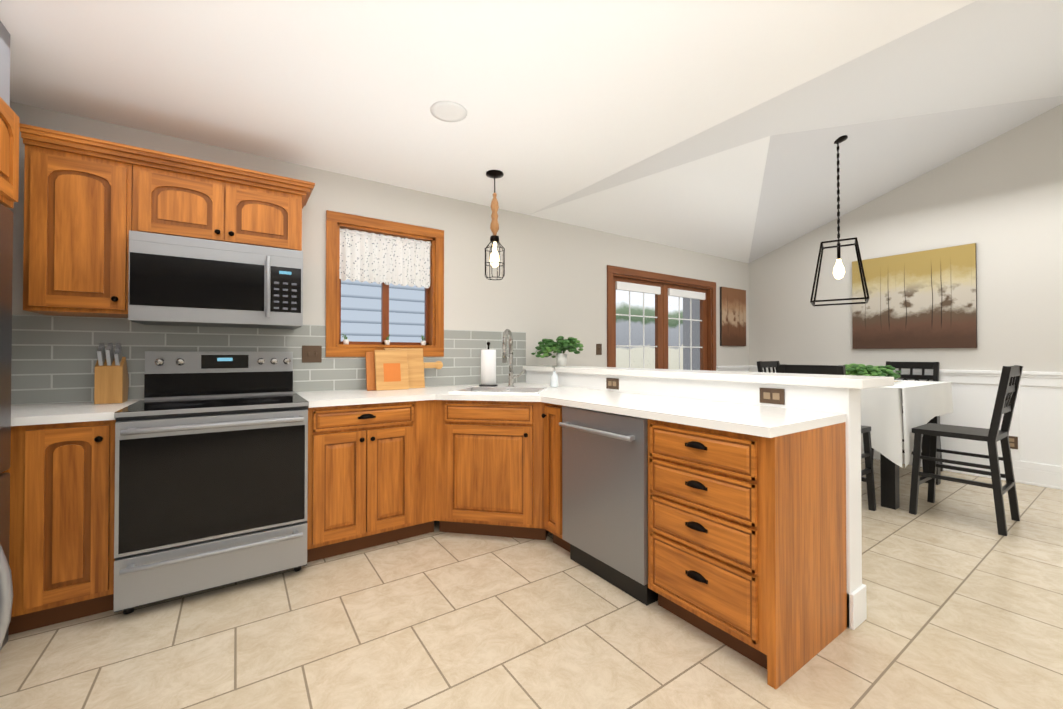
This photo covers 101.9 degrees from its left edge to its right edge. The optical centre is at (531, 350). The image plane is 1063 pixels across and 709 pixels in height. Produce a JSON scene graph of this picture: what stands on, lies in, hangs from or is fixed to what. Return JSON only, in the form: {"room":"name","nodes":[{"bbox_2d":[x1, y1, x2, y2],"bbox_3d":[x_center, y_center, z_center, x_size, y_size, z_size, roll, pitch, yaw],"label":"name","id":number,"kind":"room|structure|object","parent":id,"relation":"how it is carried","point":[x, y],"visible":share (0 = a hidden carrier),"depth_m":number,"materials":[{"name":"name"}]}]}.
{"room":"kitchen","nodes":[
{"label":"kitchen","id":0,"kind":"room"},
{"bbox_2d":[0,21,9,106],"bbox_3d":[-0.963,-0.059,-0.710,0.890,2.440,6.600,0,-1,-34],"label":"wall","id":1,"kind":"structure","parent":0,"point":[4,64],"depth_m":1.68,"materials":[{"name":"grey paint"}]},
{"bbox_2d":[0,97,27,212],"bbox_3d":[-2.219,-0.752,1.306,0.775,0.375,0.465,0,-1,-34],"label":"upper cabinet","id":2,"kind":"object","parent":1,"relation":"attached to","point":[9,120],"depth_m":1.65,"materials":[{"name":"brown wood"}]},
{"bbox_2d":[6,101,748,399],"bbox_3d":[-0.060,-0.013,3.994,7.690,2.440,0.150,0,-1,-34],"label":"wall","id":3,"kind":"structure","parent":0,"point":[552,284],"depth_m":3.69,"materials":[{"name":"grey paint"}]},
{"bbox_2d":[23,125,135,317],"bbox_3d":[-2.250,-0.596,2.194,0.371,0.832,0.358,0,-1,-34],"label":"upper cabinet","id":4,"kind":"object","parent":3,"relation":"attached to","point":[89,203],"depth_m":2.06,"materials":[{"name":"brown wood"}]},
{"bbox_2d":[136,147,311,250],"bbox_3d":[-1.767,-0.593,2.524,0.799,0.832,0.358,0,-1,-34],"label":"upper cabinet","id":5,"kind":"object","parent":3,"relation":"attached to","point":[177,195],"depth_m":2.36,"materials":[{"name":"brown wood"}]},
{"bbox_2d":[128,230,302,328],"bbox_3d":[-1.753,-0.362,2.463,0.756,0.439,0.467,0,-1,-34],"label":"over-the-range microwave","id":6,"kind":"object","parent":5,"relation":"attached to","point":[179,281],"visible":1,"depth_m":2.29,"materials":[{"name":"silver metal"}]},
{"bbox_2d":[11,314,525,404],"bbox_3d":[-1.559,0.055,2.873,3.648,0.454,0.008,0,-1,-34],"label":"tile backsplash","id":7,"kind":"structure","parent":3,"relation":"attached to","point":[54,359],"depth_m":2.49,"materials":[{"name":"grey tile"}]},
{"bbox_2d":[302,345,321,362],"bbox_3d":[-1.482,0.027,2.912,0.120,0.115,0.016,0,-1,-34],"label":"light switch","id":8,"kind":"object","parent":7,"relation":"attached to","point":[311,354],"visible":1,"depth_m":2.91,"materials":[{"name":"brown plastic"}]},
{"bbox_2d":[326,210,443,356],"bbox_3d":[-1.100,-0.455,3.270,0.860,1.010,0.180,0,-1,-34],"label":"kitchen window","id":9,"kind":"structure","parent":3,"relation":"in","point":[383,253],"depth_m":3.23,"materials":[{"name":"brown wood"}]},
{"bbox_2d":[596,344,601,354],"bbox_3d":[0.693,-0.009,4.408,0.075,0.115,0.016,0,-1,-34],"label":"light switch","id":10,"kind":"object","parent":3,"relation":"attached to","point":[598,349],"visible":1,"depth_m":4.41,"materials":[{"name":"brown plastic"}]},
{"bbox_2d":[607,265,715,370],"bbox_3d":[1.540,0.171,5.072,1.924,2.099,0.172,0,-1,-34],"label":"patio door","id":11,"kind":"structure","parent":3,"relation":"in","point":[662,287],"depth_m":5.05,"materials":[{"name":"brown wood"}]},
{"bbox_2d":[720,287,745,345],"bbox_3d":[2.704,-0.440,5.777,0.580,0.770,0.028,0,-1,-34],"label":"framed picture","id":12,"kind":"object","parent":3,"relation":"attached to","point":[732,316],"visible":1,"depth_m":5.74,"materials":[{"name":"brown fabric"}]},
{"bbox_2d":[716,365,749,371],"bbox_3d":[1.540,0.711,4.969,3.566,1.018,0.041,0,-1,-34],"label":"trim","id":13,"kind":"structure","parent":3,"relation":"attached to","point":[744,368],"depth_m":5.76,"materials":[{"name":"white wood"}]},
{"bbox_2d":[0,0,1062,262],"bbox_3d":[1.740,-1.825,1.245,7.540,1.132,6.750,0,-1,-34],"label":"ceiling","id":14,"kind":"structure","parent":0,"point":[557,100],"depth_m":2.26,"materials":[{"name":"white paint"}]},
{"bbox_2d":[430,101,466,121],"bbox_3d":[-0.432,-1.245,2.256,0.190,0.007,0.190,0,-1,-34],"label":"recessed light","id":15,"kind":"object","parent":14,"relation":"in","point":[448,111],"visible":1,"depth_m":2.24,"materials":[{"name":"white plastic"}]},
{"bbox_2d":[484,170,504,279],"bbox_3d":[-0.258,-0.870,3.026,0.146,0.742,0.146,0,-1,-34],"label":"pendant light","id":16,"kind":"object","parent":14,"relation":"hanging from","point":[494,259],"visible":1,"depth_m":3.01,"materials":[{"name":"brown metal"}]},
{"bbox_2d":[810,135,868,305],"bbox_3d":[2.512,-1.075,3.528,0.377,1.378,0.377,0,-1,36],"label":"dining pendant light","id":17,"kind":"object","parent":14,"relation":"hanging from","point":[838,271],"visible":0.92,"depth_m":3.52,"materials":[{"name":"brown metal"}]},
{"bbox_2d":[0,458,1062,708],"bbox_3d":[1.844,1.230,1.196,7.690,0.100,6.900,0,-1,-34],"label":"floor","id":18,"kind":"structure","parent":0,"point":[964,600],"depth_m":1.77,"materials":[{"name":"tile"}]},
{"bbox_2d":[0,204,12,649],"bbox_3d":[-2.041,0.312,1.135,0.856,1.735,0.910,0,-1,-34],"label":"refrigerator","id":19,"kind":"object","parent":18,"relation":"on","point":[6,276],"visible":1,"depth_m":1.63,"materials":[{"name":"silver metal"}]},
{"bbox_2d":[2,425,29,634],"bbox_3d":[-2.567,0.747,1.799,0.774,0.879,0.626,0,-1,-34],"label":"base cabinet","id":20,"kind":"object","parent":18,"relation":"on","point":[19,470],"depth_m":1.76,"materials":[{"name":"brown wood"}]},
{"bbox_2d":[26,421,115,630],"bbox_3d":[-2.136,0.749,2.093,0.269,0.879,0.626,0,-1,-34],"label":"base cabinet","id":21,"kind":"object","parent":18,"relation":"on","point":[70,559],"depth_m":1.84,"materials":[{"name":"brown wood"}]},
{"bbox_2d":[11,399,141,428],"bbox_3d":[-2.451,0.290,1.875,1.045,0.035,0.643,0,-1,-34],"label":"countertop","id":22,"kind":"structure","parent":21,"relation":"on","point":[70,413],"depth_m":1.88,"materials":[{"name":"white stone"}]},
{"bbox_2d":[94,343,128,403],"bbox_3d":[-2.211,0.118,2.271,0.105,0.314,0.205,0,-1,-34],"label":"knife block","id":23,"kind":"object","parent":22,"relation":"on","point":[111,381],"visible":1,"depth_m":2.22,"materials":[{"name":"brown wood"}]},
{"bbox_2d":[114,351,308,613],"bbox_3d":[-1.671,0.599,2.333,0.756,1.185,0.741,0,-1,-34],"label":"range","id":24,"kind":"object","parent":18,"relation":"on","point":[211,469],"visible":1,"depth_m":2.09,"materials":[{"name":"silver metal"}]},
{"bbox_2d":[302,389,433,561],"bbox_3d":[-1.079,0.757,2.816,0.755,0.879,0.626,0,-1,-34],"label":"base cabinet","id":25,"kind":"object","parent":18,"relation":"on","point":[371,455],"depth_m":2.54,"materials":[{"name":"brown wood"}]},
{"bbox_2d":[365,348,442,390],"bbox_3d":[-0.921,0.135,3.192,0.584,0.299,0.126,0,-1,-34],"label":"cutting boards","id":26,"kind":"object","parent":25,"relation":"on","point":[394,368],"visible":1,"depth_m":3.11,"materials":[{"name":"brown wood"}]},
{"bbox_2d":[414,385,781,688],"bbox_3d":[0.022,0.732,2.280,0.499,0.918,2.215,0,-1,-34],"label":"base cabinet","id":27,"kind":"object","parent":18,"relation":"on","point":[746,529],"depth_m":1.85,"materials":[{"name":"brown wood"}]},
{"bbox_2d":[479,342,497,386],"bbox_3d":[-0.344,0.110,3.442,0.150,0.354,0.150,0,-1,-34],"label":"paper towel holder","id":28,"kind":"object","parent":27,"relation":"on","point":[488,367],"visible":1,"depth_m":3.39,"materials":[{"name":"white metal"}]},
{"bbox_2d":[559,406,657,605],"bbox_3d":[0.565,0.754,2.364,0.642,0.875,0.597,0,-1,-34],"label":"dishwasher","id":29,"kind":"object","parent":18,"relation":"on","point":[605,495],"visible":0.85,"depth_m":2.16,"materials":[{"name":"silver metal"}]},
{"bbox_2d":[502,382,846,683],"bbox_3d":[0.466,0.735,2.584,0.616,0.918,2.215,0,-1,-34],"label":"base cabinet","id":30,"kind":"object","parent":18,"relation":"on","point":[814,566],"depth_m":1.70,"materials":[{"name":"brown wood"}]},
{"bbox_2d":[550,366,557,386],"bbox_3d":[0.173,0.205,3.334,0.068,0.162,0.058,0,-1,-34],"label":"soap bottle","id":31,"kind":"object","parent":30,"relation":"on","point":[554,379],"visible":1,"depth_m":3.31,"materials":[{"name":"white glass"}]},
{"bbox_2d":[757,361,779,372],"bbox_3d":[2.819,0.669,4.692,0.478,1.095,0.512,0,-1,-34],"label":"chair","id":32,"kind":"object","parent":18,"relation":"on","point":[761,365],"visible":0.12,"depth_m":4.87,"materials":[{"name":"black paint"}]},
{"bbox_2d":[779,364,875,510],"bbox_3d":[2.239,0.655,3.288,0.512,1.095,0.478,0,-1,-34],"label":"chair","id":33,"kind":"object","parent":18,"relation":"on","point":[868,472],"visible":0.12,"depth_m":3.22,"materials":[{"name":"black paint"}]},
{"bbox_2d":[861,380,952,509],"bbox_3d":[2.996,0.745,3.900,1.338,0.923,0.956,0,-1,-34],"label":"dining table","id":34,"kind":"object","parent":18,"relation":"on","point":[925,402],"visible":0.44,"depth_m":3.29,"materials":[{"name":"white fabric"}]},
{"bbox_2d":[845,363,900,378],"bbox_3d":[2.969,0.200,3.829,0.471,0.165,0.485,0,-1,-34],"label":"plant centerpiece","id":35,"kind":"object","parent":34,"relation":"on","point":[860,369],"visible":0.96,"depth_m":3.71,"materials":[{"name":"green plant"}]},
{"bbox_2d":[872,361,942,471],"bbox_3d":[3.798,0.666,4.390,0.512,1.095,0.478,0,-1,-34],"label":"chair","id":36,"kind":"object","parent":18,"relation":"on","point":[923,366],"visible":0.27,"depth_m":4.44,"materials":[{"name":"black paint"}]},
{"bbox_2d":[909,365,1022,535],"bbox_3d":[3.112,0.653,3.094,0.478,1.095,0.512,0,-1,-34],"label":"chair","id":37,"kind":"object","parent":18,"relation":"on","point":[1008,388],"visible":1,"depth_m":3.03,"materials":[{"name":"black paint"}]},
{"bbox_2d":[523,365,893,629],"bbox_3d":[0.794,0.666,2.929,0.375,1.069,2.558,0,-1,-34],"label":"wall","id":38,"kind":"structure","parent":0,"point":[830,393],"depth_m":2.04,"materials":[{"name":"white paint"},{"name":"white quartz"}]},
{"bbox_2d":[531,336,583,365],"bbox_3d":[0.220,0.009,3.735,0.429,0.260,0.470,0,-1,-34],"label":"potted plant","id":39,"kind":"object","parent":38,"relation":"on","point":[545,347],"visible":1,"depth_m":3.69,"materials":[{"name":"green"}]},
{"bbox_2d":[606,378,618,389],"bbox_3d":[0.562,0.233,2.994,0.008,0.075,0.118,0,-1,-34],"label":"outlet","id":40,"kind":"object","parent":38,"relation":"attached to","point":[612,383],"visible":1,"depth_m":2.99,"materials":[{"name":"brown"}]},
{"bbox_2d":[760,388,784,404],"bbox_3d":[1.171,0.224,2.102,0.008,0.075,0.118,0,-1,-34],"label":"outlet","id":41,"kind":"object","parent":38,"relation":"attached to","point":[772,395],"visible":1,"depth_m":2.10,"materials":[{"name":"brown plastic"}]},
{"bbox_2d":[748,104,1062,371],"bbox_3d":[4.957,-0.535,3.340,0.150,3.472,6.600,0,-1,-34],"label":"wall","id":42,"kind":"structure","parent":0,"point":[998,200],"depth_m":4.23,"materials":[{"name":"grey paint"}]},
{"bbox_2d":[749,365,1062,489],"bbox_3d":[4.801,0.696,3.391,0.041,1.018,6.880,0,-1,-34],"label":"wainscoting","id":43,"kind":"structure","parent":42,"relation":"attached to","point":[1036,427],"depth_m":3.92,"materials":[{"name":"white wood"}]},
{"bbox_2d":[852,243,976,348],"bbox_3d":[4.002,-0.522,4.571,0.034,1.010,1.010,0,-1,-34],"label":"landscape picture","id":44,"kind":"object","parent":42,"relation":"attached to","point":[924,299],"visible":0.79,"depth_m":4.50,"materials":[{"name":"brown fabric"}]},
{"bbox_2d":[1009,436,1017,448],"bbox_3d":[4.408,0.847,3.957,0.008,0.115,0.075,0,-1,-34],"label":"outlet","id":45,"kind":"object","parent":42,"relation":"attached to","point":[1013,441],"visible":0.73,"depth_m":3.94,"materials":[{"name":"brown plastic"}]},
{"label":"outside","id":46,"kind":"structure","parent":0,"visible":0},
{"bbox_2d":[341,279,424,342],"bbox_3d":[-1.469,-0.444,3.854,2.400,2.100,0.001,0,-1,-34],"label":"house siding","id":47,"kind":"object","parent":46,"point":[360,310],"depth_m":3.90,"materials":[{"name":"white"}]},
{"bbox_2d":[616,290,682,369],"bbox_3d":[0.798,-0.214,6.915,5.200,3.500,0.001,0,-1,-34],"label":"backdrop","id":48,"kind":"structure","parent":46,"point":[622,333],"depth_m":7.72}
]}

